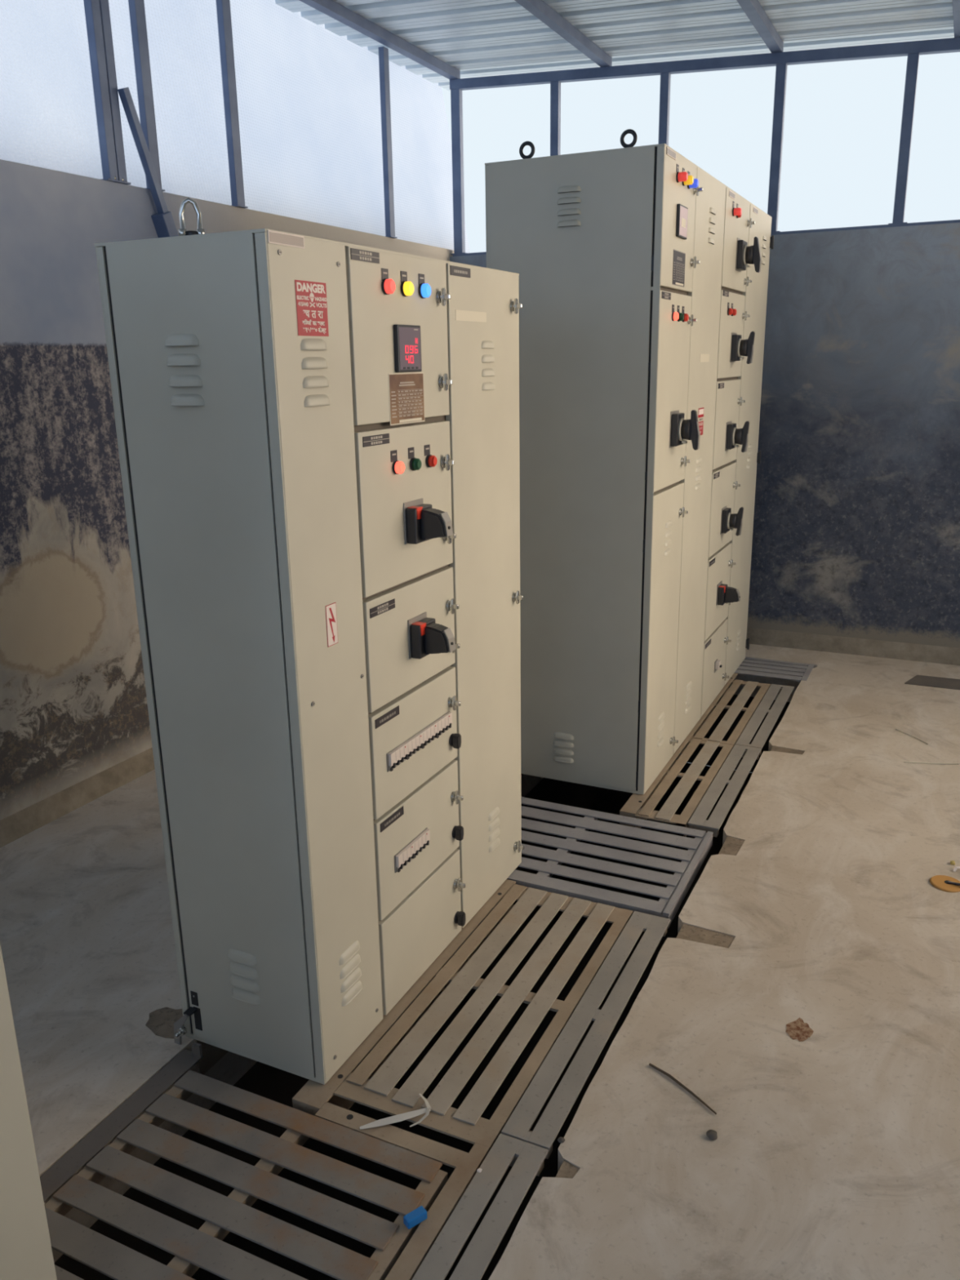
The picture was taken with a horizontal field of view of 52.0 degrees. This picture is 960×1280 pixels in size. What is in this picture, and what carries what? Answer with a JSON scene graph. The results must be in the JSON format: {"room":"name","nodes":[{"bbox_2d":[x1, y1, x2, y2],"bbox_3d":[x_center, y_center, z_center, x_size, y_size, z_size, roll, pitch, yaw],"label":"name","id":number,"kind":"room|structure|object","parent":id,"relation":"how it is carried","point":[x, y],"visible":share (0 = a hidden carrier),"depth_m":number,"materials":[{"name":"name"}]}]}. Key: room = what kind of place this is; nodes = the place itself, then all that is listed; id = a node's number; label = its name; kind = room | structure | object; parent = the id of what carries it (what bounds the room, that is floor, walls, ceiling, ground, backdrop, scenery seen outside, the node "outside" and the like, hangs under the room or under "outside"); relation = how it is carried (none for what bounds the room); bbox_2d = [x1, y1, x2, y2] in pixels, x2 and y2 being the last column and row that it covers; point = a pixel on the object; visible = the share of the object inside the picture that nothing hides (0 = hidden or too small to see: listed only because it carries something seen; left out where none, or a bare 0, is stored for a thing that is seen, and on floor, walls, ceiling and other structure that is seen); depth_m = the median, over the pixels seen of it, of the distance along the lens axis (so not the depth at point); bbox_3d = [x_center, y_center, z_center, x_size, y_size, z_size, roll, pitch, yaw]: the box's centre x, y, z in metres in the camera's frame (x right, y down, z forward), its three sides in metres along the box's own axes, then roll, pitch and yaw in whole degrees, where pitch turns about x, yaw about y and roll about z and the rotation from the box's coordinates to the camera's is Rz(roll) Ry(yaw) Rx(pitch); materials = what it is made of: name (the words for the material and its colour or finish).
{"room":"electrical room","nodes":[
{"label":"electrical room","id":0,"kind":"room"},
{"bbox_2d":[0,159,453,820],"bbox_3d":[-2.051,-0.254,3.277,0.200,2.655,8.650,7,17,25],"label":"wall","id":1,"kind":"structure","parent":0,"point":[73,705],"depth_m":3.86,"materials":[{"name":"paint"}]},
{"bbox_2d":[0,747,155,848],"bbox_3d":[-1.978,0.825,3.438,0.040,0.090,8.450,7,17,25],"label":"baseboard","id":2,"kind":"structure","parent":1,"relation":"attached to","point":[42,813],"depth_m":4.04,"materials":[{"name":"paint"}]},
{"bbox_2d":[83,0,130,184],"bbox_3d":[-1.467,-2.308,3.801,0.050,0.995,0.120,7,17,25],"label":"steel post","id":3,"kind":"object","parent":1,"relation":"on","point":[97,14],"visible":1,"depth_m":3.83,"materials":[{"name":"silver metal"}]},
{"bbox_2d":[128,0,164,191],"bbox_3d":[-1.372,-2.363,3.991,0.050,0.995,0.070,7,17,25],"label":"steel post","id":4,"kind":"object","parent":1,"relation":"on","point":[136,7],"visible":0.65,"depth_m":4.00,"materials":[{"name":"metal"}]},
{"bbox_2d":[117,87,178,237],"bbox_3d":[-1.351,-1.880,4.068,0.068,0.676,0.272,7,17,25],"label":"stay","id":5,"kind":"object","parent":1,"relation":"attached to","point":[163,221],"visible":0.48,"depth_m":4.03,"materials":[{"name":"metal"}]},
{"bbox_2d":[215,0,248,208],"bbox_3d":[-1.136,-2.501,4.465,0.050,0.995,0.072,7,17,25],"label":"steel post","id":6,"kind":"object","parent":1,"relation":"on","point":[223,6],"visible":0.99,"depth_m":4.47,"materials":[{"name":"metal"}]},
{"bbox_2d":[0,0,470,253],"bbox_3d":[-2.079,-2.106,2.874,0.223,1.160,8.860,7,17,25],"label":"window","id":7,"kind":"structure","parent":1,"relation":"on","point":[308,95],"depth_m":4.79,"materials":[{"name":"white"}]},
{"bbox_2d":[377,46,397,238],"bbox_3d":[-0.535,-2.851,5.669,0.050,0.995,0.070,7,17,25],"label":"steel post","id":8,"kind":"object","parent":1,"relation":"on","point":[384,67],"visible":0.98,"depth_m":5.65,"materials":[{"name":"metal"}]},
{"bbox_2d":[0,644,959,1279],"bbox_3d":[0.482,1.268,2.352,5.500,0.250,8.470,7,17,25],"label":"floor","id":9,"kind":"structure","parent":0,"point":[834,1154],"depth_m":2.72,"materials":[{"name":"beige concrete"}]},
{"bbox_2d":[0,944,57,1279],"bbox_3d":[-1.210,0.475,1.118,0.484,1.999,1.176,7,17,25],"label":"tall cabinet","id":10,"kind":"object","parent":9,"relation":"on","point":[25,1246],"visible":1,"depth_m":1.65,"materials":[{"name":"grey metal"}]},
{"bbox_2d":[40,1041,203,1202],"bbox_3d":[-1.482,1.523,1.148,0.063,0.095,3.360,7,17,25],"label":"frame","id":11,"kind":"object","parent":9,"relation":"on","point":[99,1138],"visible":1,"depth_m":2.36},
{"bbox_2d":[145,1007,182,1038],"bbox_3d":[-0.852,1.059,2.720,0.113,0.014,0.152,-16,22,-43],"label":"stain","id":12,"kind":"object","parent":9,"relation":"attached to","point":[161,1022],"depth_m":2.72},
{"bbox_2d":[193,1039,228,1075],"bbox_3d":[-0.529,0.972,3.221,0.085,0.120,1.250,7,17,25],"label":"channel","id":13,"kind":"object","parent":9,"relation":"in","point":[211,1054],"visible":0.14,"depth_m":2.70,"materials":[{"name":"black"}]},
{"bbox_2d":[44,1070,448,1279],"bbox_3d":[-0.991,1.505,1.211,0.757,0.041,2.702,7,17,25],"label":"floor grate","id":14,"kind":"object","parent":9,"relation":"on","point":[193,1249],"visible":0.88,"depth_m":2.15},
{"bbox_2d":[93,197,524,1084],"bbox_3d":[-0.304,-0.049,2.777,0.576,2.077,1.310,7,17,25],"label":"tall cabinet","id":15,"kind":"object","parent":9,"relation":"on","point":[318,438],"visible":1,"depth_m":2.39,"materials":[{"name":"grey metal"}]},
{"bbox_2d":[381,278,395,294],"bbox_3d":[-0.215,-0.839,2.333,0.020,0.037,0.037,7,17,25],"label":"lamp","id":16,"kind":"object","parent":15,"relation":"attached to","point":[388,285],"depth_m":2.32,"materials":[{"name":"red plastic"}]},
{"bbox_2d":[392,460,404,474],"bbox_3d":[-0.202,-0.431,2.463,0.020,0.034,0.034,7,17,25],"label":"lamp","id":17,"kind":"object","parent":15,"relation":"attached to","point":[398,467],"depth_m":2.45,"materials":[{"name":"red plastic"}]},
{"bbox_2d":[400,280,413,296],"bbox_3d":[-0.176,-0.861,2.411,0.020,0.037,0.037,7,17,25],"label":"lamp","id":18,"kind":"object","parent":15,"relation":"attached to","point":[406,286],"depth_m":2.40,"materials":[{"name":"yellow plastic"}]},
{"bbox_2d":[409,457,421,471],"bbox_3d":[-0.165,-0.453,2.538,0.020,0.034,0.034,7,17,25],"label":"lamp","id":19,"kind":"object","parent":15,"relation":"attached to","point":[415,463],"depth_m":2.53,"materials":[{"name":"green plastic"}]},
{"bbox_2d":[418,283,431,298],"bbox_3d":[-0.138,-0.884,2.489,0.020,0.037,0.037,7,17,25],"label":"lamp","id":20,"kind":"object","parent":15,"relation":"attached to","point":[424,289],"depth_m":2.48,"materials":[{"name":"blue plastic"}]},
{"bbox_2d":[425,454,437,467],"bbox_3d":[-0.128,-0.475,2.612,0.020,0.034,0.034,7,17,25],"label":"lamp","id":21,"kind":"object","parent":15,"relation":"attached to","point":[431,460],"depth_m":2.60,"materials":[{"name":"red plastic"}]},
{"bbox_2d":[315,1102,489,1279],"bbox_3d":[-0.816,1.552,1.071,0.426,0.062,2.988,7,17,25],"label":"frame","id":22,"kind":"object","parent":9,"relation":"in","point":[466,1165],"visible":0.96,"depth_m":2.22,"materials":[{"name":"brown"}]},
{"bbox_2d":[403,1205,426,1229],"bbox_3d":[-0.136,1.215,2.071,0.048,0.020,0.022,-12,19,-35],"label":"plug","id":23,"kind":"object","parent":22,"relation":"on","point":[419,1215],"visible":1,"depth_m":2.06,"materials":[{"name":"blue plastic"}]},
{"bbox_2d":[333,884,633,1150],"bbox_3d":[0.045,1.044,2.794,0.428,0.074,1.229,7,17,25],"label":"floor grate","id":24,"kind":"object","parent":22,"relation":"on","point":[465,1123],"depth_m":2.70,"materials":[{"name":"metal"}]},
{"bbox_2d":[292,879,515,1140],"bbox_3d":[-0.169,1.034,2.942,0.082,0.101,1.192,7,17,25],"label":"frame","id":25,"kind":"object","parent":9,"relation":"in","point":[313,1095],"visible":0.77,"depth_m":2.72,"materials":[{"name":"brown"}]},
{"bbox_2d":[53,694,790,1279],"bbox_3d":[-0.226,1.501,2.617,1.250,0.780,8.200,7,17,25],"label":"trench","id":26,"kind":"structure","parent":9,"relation":"attached to","point":[264,1080],"depth_m":3.33,"materials":[{"name":"black"}]},
{"bbox_2d":[411,1133,548,1279],"bbox_3d":[-0.175,1.344,1.730,0.122,0.043,1.286,7,17,25],"label":"cover plate","id":27,"kind":"object","parent":9,"relation":"on","point":[526,1159],"visible":1,"depth_m":2.09,"materials":[{"name":"grey metal"}]},
{"bbox_2d":[557,1137,564,1142],"bbox_3d":[0.188,1.160,2.282,0.016,0.009,0.016,-14,21,-39],"label":"pebble","id":28,"kind":"object","parent":9,"relation":"on","point":[560,1140],"visible":1,"depth_m":2.28,"materials":[{"name":"grey stone"}]},
{"bbox_2d":[501,911,671,1159],"bbox_3d":[0.333,1.048,2.748,0.122,0.043,1.057,7,17,25],"label":"cover plate","id":29,"kind":"object","parent":9,"relation":"on","point":[518,1126],"visible":0.98,"depth_m":2.63,"materials":[{"name":"grey metal"}]},
{"bbox_2d":[506,796,712,928],"bbox_3d":[0.311,0.789,3.698,0.982,0.055,0.635,7,17,25],"label":"floor grate","id":30,"kind":"object","parent":9,"relation":"in","point":[672,896],"visible":0.62,"depth_m":3.59,"materials":[{"name":"grey metal"}]},
{"bbox_2d":[484,128,773,795],"bbox_3d":[0.855,-0.869,4.778,0.802,2.530,2.138,7,17,25],"label":"tall cabinet","id":31,"kind":"object","parent":9,"relation":"on","point":[643,276],"visible":1,"depth_m":3.94,"materials":[{"name":"grey metal"}]},
{"bbox_2d":[671,311,679,320],"bbox_3d":[0.741,-1.226,3.727,0.020,0.034,0.034,7,17,25],"label":"lamp","id":32,"kind":"object","parent":31,"relation":"attached to","point":[675,316],"depth_m":3.72,"materials":[{"name":"red plastic"}]},
{"bbox_2d":[677,312,684,321],"bbox_3d":[0.774,-1.245,3.794,0.020,0.034,0.034,7,17,25],"label":"lamp","id":33,"kind":"object","parent":31,"relation":"attached to","point":[681,317],"depth_m":3.78,"materials":[{"name":"green plastic"}]},
{"bbox_2d":[675,171,688,182],"bbox_3d":[0.737,-1.688,3.586,0.036,0.036,0.036,7,17,25],"label":"lamp","id":34,"kind":"object","parent":31,"relation":"attached to","point":[680,176],"depth_m":3.58,"materials":[{"name":"red plastic"}]},
{"bbox_2d":[682,313,688,322],"bbox_3d":[0.805,-1.264,3.857,0.020,0.034,0.034,7,17,25],"label":"lamp","id":35,"kind":"object","parent":31,"relation":"attached to","point":[686,316],"depth_m":3.85,"materials":[{"name":"red plastic"}]},
{"bbox_2d":[681,175,693,186],"bbox_3d":[0.773,-1.709,3.659,0.036,0.036,0.036,7,17,25],"label":"lamp","id":36,"kind":"object","parent":31,"relation":"attached to","point":[690,180],"depth_m":3.65,"materials":[{"name":"yellow plastic"}]},
{"bbox_2d":[687,178,698,189],"bbox_3d":[0.807,-1.729,3.727,0.036,0.036,0.036,7,17,25],"label":"lamp","id":37,"kind":"object","parent":31,"relation":"attached to","point":[695,183],"depth_m":3.72,"materials":[{"name":"blue plastic"}]},
{"bbox_2d":[727,307,733,315],"bbox_3d":[1.157,-1.518,4.549,0.020,0.034,0.034,7,17,25],"label":"lamp","id":38,"kind":"object","parent":31,"relation":"attached to","point":[730,311],"depth_m":4.54,"materials":[{"name":"red plastic"}]},
{"bbox_2d":[731,308,736,315],"bbox_3d":[1.193,-1.539,4.622,0.020,0.034,0.034,7,17,25],"label":"lamp","id":39,"kind":"object","parent":31,"relation":"attached to","point":[734,313],"depth_m":4.61,"materials":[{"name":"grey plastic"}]},
{"bbox_2d":[732,207,742,216],"bbox_3d":[1.157,-1.928,4.429,0.036,0.036,0.036,7,17,25],"label":"lamp","id":40,"kind":"object","parent":31,"relation":"attached to","point":[735,211],"depth_m":4.42,"materials":[{"name":"red plastic"}]},
{"bbox_2d":[619,673,737,828],"bbox_3d":[1.020,0.487,4.809,0.066,0.101,1.985,7,17,25],"label":"channel","id":41,"kind":"object","parent":9,"relation":"in","point":[636,802],"visible":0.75,"depth_m":4.35,"materials":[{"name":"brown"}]},
{"bbox_2d":[635,738,733,836],"bbox_3d":[0.902,0.621,4.263,0.203,0.064,0.896,7,17,25],"label":"floor grate","id":42,"kind":"object","parent":41,"relation":"on","point":[666,814],"visible":0.97,"depth_m":4.18,"materials":[{"name":"metal"}]},
{"bbox_2d":[691,679,770,745],"bbox_3d":[1.308,0.384,5.077,0.203,0.064,0.976,7,17,25],"label":"floor grate","id":43,"kind":"object","parent":41,"relation":"on","point":[736,707],"visible":0.96,"depth_m":5.02,"materials":[{"name":"metal"}]},
{"bbox_2d":[555,746,804,1178],"bbox_3d":[0.847,0.908,3.370,0.172,0.117,2.790,7,17,25],"label":"trim","id":44,"kind":"structure","parent":9,"relation":"attached to","point":[731,846],"depth_m":3.10,"materials":[{"name":"metal"}]},
{"bbox_2d":[648,1062,716,1114],"bbox_3d":[0.503,1.108,2.439,0.014,0.007,0.219,-12,19,-35],"label":"twig","id":45,"kind":"object","parent":9,"relation":"on","point":[668,1075],"visible":1,"depth_m":2.45,"materials":[{"name":"brown"}]},
{"bbox_2d":[706,1129,717,1140],"bbox_3d":[0.539,1.150,2.288,0.026,0.014,0.028,7,17,25],"label":"pebble","id":46,"kind":"object","parent":9,"relation":"on","point":[711,1134],"visible":1,"depth_m":2.28,"materials":[{"name":"grey stone"}]},
{"bbox_2d":[687,744,761,837],"bbox_3d":[1.055,0.627,4.197,0.122,0.043,0.889,7,17,25],"label":"cover plate","id":47,"kind":"object","parent":9,"relation":"on","point":[698,820],"visible":0.98,"depth_m":4.11,"materials":[{"name":"grey metal"}]},
{"bbox_2d":[735,684,794,755],"bbox_3d":[1.459,0.392,5.007,0.122,0.043,0.970,7,17,25],"label":"cover plate","id":48,"kind":"object","parent":9,"relation":"on","point":[784,692],"visible":0.98,"depth_m":4.95,"materials":[{"name":"grey metal"}]},
{"bbox_2d":[733,657,814,682],"bbox_3d":[1.422,0.137,5.864,1.052,0.013,0.335,7,17,25],"label":"floor grate","id":49,"kind":"object","parent":9,"relation":"on","point":[803,673],"visible":0.49,"depth_m":5.71,"materials":[{"name":"grey metal"}]},
{"bbox_2d":[786,1017,813,1041],"bbox_3d":[0.859,1.047,2.647,0.071,0.001,0.102,7,17,25],"label":"dried leaf","id":50,"kind":"object","parent":9,"relation":"on","point":[797,1029],"visible":1,"depth_m":2.64,"materials":[{"name":"brown plant"}]},
{"bbox_2d":[895,728,928,744],"bbox_3d":[2.048,0.456,4.663,0.010,0.005,0.210,-6,17,-18],"label":"straw","id":51,"kind":"object","parent":9,"relation":"on","point":[895,729],"visible":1,"depth_m":4.67,"materials":[{"name":"beige"}]},
{"bbox_2d":[903,761,959,764],"bbox_3d":[1.997,0.545,4.353,0.230,0.005,0.011,2,16,9],"label":"straw","id":52,"kind":"object","parent":9,"relation":"on","point":[904,762],"visible":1,"depth_m":4.35,"materials":[{"name":"beige"}]},
{"bbox_2d":[904,675,959,689],"bbox_3d":[2.863,0.270,5.279,1.070,0.008,0.200,7,17,25],"label":"floor grate","id":53,"kind":"object","parent":9,"relation":"on","point":[918,680],"visible":1,"depth_m":5.42,"materials":[{"name":"grey metal"}]},
{"bbox_2d":[929,875,959,892],"bbox_3d":[1.636,0.833,3.341,0.201,0.019,0.110,7,17,25],"label":"disc","id":54,"kind":"object","parent":9,"relation":"on","point":[945,883],"visible":1,"depth_m":3.35,"materials":[{"name":"brown"}]},
{"bbox_2d":[952,866,959,871],"bbox_3d":[1.681,0.802,3.442,0.053,0.012,0.021,1,16,8],"label":"clip","id":55,"kind":"object","parent":9,"relation":"on","point":[956,868],"visible":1,"depth_m":3.44,"materials":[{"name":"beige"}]},
{"bbox_2d":[275,0,954,90],"bbox_3d":[0.698,-2.099,1.411,6.420,0.400,9.322,7,17,25],"label":"ceiling","id":56,"kind":"structure","parent":0,"point":[477,38],"depth_m":5.21,"materials":[{"name":"grey metal"}]},
{"bbox_2d":[298,0,460,79],"bbox_3d":[-1.985,-2.479,2.511,0.056,0.053,8.500,7,17,25],"label":"roof beam","id":57,"kind":"structure","parent":56,"relation":"attached to","point":[331,8],"depth_m":5.38,"materials":[{"name":"metal"}]},
{"bbox_2d":[514,0,612,66],"bbox_3d":[-1.087,-2.323,2.108,0.056,0.053,8.500,7,17,25],"label":"roof beam","id":58,"kind":"structure","parent":56,"relation":"attached to","point":[540,9],"depth_m":5.17,"materials":[{"name":"metal"}]},
{"bbox_2d":[736,0,783,53],"bbox_3d":[-0.202,-2.169,1.711,0.056,0.053,8.500,7,17,25],"label":"roof beam","id":59,"kind":"structure","parent":56,"relation":"attached to","point":[753,9],"depth_m":4.94,"materials":[{"name":"metal"}]},
{"bbox_2d":[952,0,959,38],"bbox_3d":[0.619,-2.026,1.343,0.056,0.053,8.500,7,17,25],"label":"roof beam","id":60,"kind":"structure","parent":56,"relation":"attached to","point":[956,3],"depth_m":4.70,"materials":[{"name":"metal"}]},
{"bbox_2d":[449,222,959,648],"bbox_3d":[2.246,-1.011,5.792,5.680,2.610,0.200,7,17,25],"label":"wall","id":61,"kind":"structure","parent":0,"point":[856,529],"depth_m":5.66,"materials":[{"name":"paint"}]},
{"bbox_2d":[452,219,959,256],"bbox_3d":[2.292,-2.234,5.328,5.460,0.035,0.048,7,17,25],"label":"sill angle","id":62,"kind":"structure","parent":61,"relation":"on","point":[953,220],"depth_m":5.41,"materials":[{"name":"metal"}]},
{"bbox_2d":[450,88,466,254],"bbox_3d":[-0.139,-3.001,6.335,0.102,0.969,0.058,7,17,25],"label":"steel post","id":63,"kind":"object","parent":62,"relation":"on","point":[456,104],"visible":0.96,"depth_m":6.31,"materials":[{"name":"blue metal"}]},
{"bbox_2d":[449,37,959,90],"bbox_3d":[2.328,-3.062,5.081,5.560,0.361,0.048,7,17,25],"label":"steel beam","id":64,"kind":"structure","parent":63,"relation":"on","point":[944,45],"depth_m":5.51,"materials":[{"name":"metal"}]},
{"bbox_2d":[550,80,560,155],"bbox_3d":[0.465,-2.913,6.059,0.092,0.932,0.058,7,17,25],"label":"steel post","id":65,"kind":"object","parent":62,"relation":"on","point":[555,86],"visible":0.4,"depth_m":5.97,"materials":[{"name":"blue metal"}]},
{"bbox_2d":[657,72,671,146],"bbox_3d":[1.076,-2.825,5.780,0.090,0.895,0.058,7,17,25],"label":"steel post","id":66,"kind":"object","parent":62,"relation":"on","point":[665,77],"visible":0.4,"depth_m":5.69,"materials":[{"name":"metal"}]},
{"bbox_2d":[767,62,787,232],"bbox_3d":[1.663,-2.741,5.512,0.094,0.859,0.058,7,17,25],"label":"steel post","id":67,"kind":"object","parent":62,"relation":"on","point":[781,68],"visible":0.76,"depth_m":5.48,"materials":[{"name":"blue metal"}]},
{"bbox_2d":[888,53,919,224],"bbox_3d":[2.265,-2.654,5.237,0.094,0.822,0.058,7,17,25],"label":"steel post","id":68,"kind":"object","parent":62,"relation":"on","point":[913,60],"visible":0.96,"depth_m":5.21,"materials":[{"name":"blue metal"}]},
{"bbox_2d":[746,627,959,665],"bbox_3d":[2.307,0.041,5.946,5.480,0.100,0.030,7,17,25],"label":"baseboard","id":69,"kind":"structure","parent":61,"relation":"attached to","point":[836,644],"depth_m":5.96,"materials":[{"name":"paint"}]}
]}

